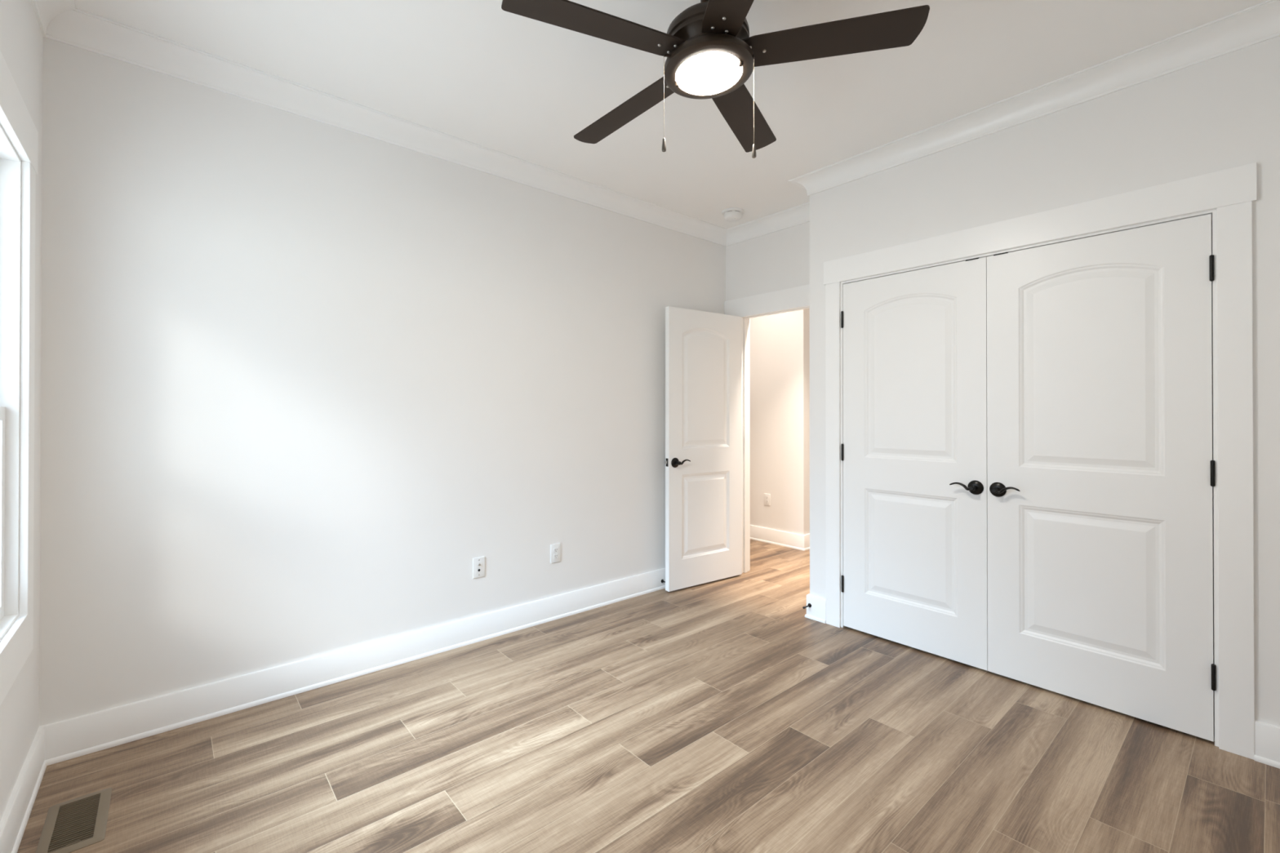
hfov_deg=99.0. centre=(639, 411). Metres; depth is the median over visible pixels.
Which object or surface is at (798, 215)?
trim
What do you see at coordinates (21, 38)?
wall
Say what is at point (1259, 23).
trim
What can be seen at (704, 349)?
door
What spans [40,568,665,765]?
baseboard
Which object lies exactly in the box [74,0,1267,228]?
ceiling
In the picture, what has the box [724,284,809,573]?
door frame
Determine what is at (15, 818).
baseboard
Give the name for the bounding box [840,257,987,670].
door
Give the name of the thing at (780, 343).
wall
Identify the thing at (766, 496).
wall outlet
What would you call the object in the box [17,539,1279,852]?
floor
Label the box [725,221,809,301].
wall
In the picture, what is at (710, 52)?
ceiling fan
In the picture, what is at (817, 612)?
baseboard
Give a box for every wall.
[0,0,43,820]
[39,37,725,726]
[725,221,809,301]
[750,308,809,534]
[809,35,1279,727]
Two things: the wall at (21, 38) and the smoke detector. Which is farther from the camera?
the smoke detector
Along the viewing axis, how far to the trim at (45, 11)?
1.94 m
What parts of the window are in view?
sash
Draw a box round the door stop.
[802,603,811,608]
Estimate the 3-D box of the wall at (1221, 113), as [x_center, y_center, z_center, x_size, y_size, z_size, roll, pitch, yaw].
[2.080,-0.086,2.554,0.408,2.739,2.643,0,0,-41]
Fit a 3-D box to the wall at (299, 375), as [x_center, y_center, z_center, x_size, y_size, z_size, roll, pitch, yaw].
[-0.773,-0.084,3.266,4.035,2.739,0.120,0,0,-41]
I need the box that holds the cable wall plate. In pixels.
[472,555,484,578]
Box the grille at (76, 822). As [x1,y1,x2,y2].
[47,794,100,852]
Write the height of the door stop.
0.025 m
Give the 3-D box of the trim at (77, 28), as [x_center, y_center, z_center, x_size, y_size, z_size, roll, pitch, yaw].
[-0.704,-1.404,3.192,3.795,0.100,0.091,0,0,-41]
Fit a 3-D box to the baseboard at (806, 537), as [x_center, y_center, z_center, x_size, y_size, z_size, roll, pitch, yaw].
[2.095,1.227,5.572,1.532,0.141,0.022,0,0,-41]
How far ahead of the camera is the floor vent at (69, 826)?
1.69 m
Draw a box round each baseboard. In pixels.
[0,726,47,852]
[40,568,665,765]
[750,524,804,551]
[803,533,809,551]
[804,594,826,623]
[1253,720,1279,768]
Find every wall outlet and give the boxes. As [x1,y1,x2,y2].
[550,542,560,563]
[764,493,770,506]
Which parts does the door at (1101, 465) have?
lever handle, lever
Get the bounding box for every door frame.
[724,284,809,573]
[823,162,1257,759]
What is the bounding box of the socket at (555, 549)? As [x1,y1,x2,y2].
[553,547,558,552]
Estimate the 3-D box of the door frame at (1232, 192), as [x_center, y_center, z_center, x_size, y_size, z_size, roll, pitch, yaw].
[1.743,0.186,2.708,0.140,2.196,1.751,0,0,-41]
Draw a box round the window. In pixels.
[0,50,38,706]
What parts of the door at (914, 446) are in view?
lever, lever handle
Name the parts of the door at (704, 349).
lever handle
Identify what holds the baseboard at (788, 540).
attached to the wall at (780, 343)
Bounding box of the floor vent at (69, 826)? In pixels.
[35,787,111,852]
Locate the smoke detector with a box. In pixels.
[721,207,744,222]
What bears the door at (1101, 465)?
in the wall at (1221, 113)
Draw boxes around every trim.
[31,0,75,36]
[43,8,727,246]
[725,201,809,246]
[788,0,1279,195]
[788,181,809,196]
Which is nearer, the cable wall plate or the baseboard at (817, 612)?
the cable wall plate
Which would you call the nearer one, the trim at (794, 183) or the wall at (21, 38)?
the wall at (21, 38)
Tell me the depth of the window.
1.68 m
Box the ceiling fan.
[501,0,929,158]
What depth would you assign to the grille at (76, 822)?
1.69 m
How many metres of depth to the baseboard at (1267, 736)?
1.98 m
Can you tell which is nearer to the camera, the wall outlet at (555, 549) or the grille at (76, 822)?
the grille at (76, 822)
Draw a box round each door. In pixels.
[665,306,742,591]
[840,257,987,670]
[986,213,1216,742]

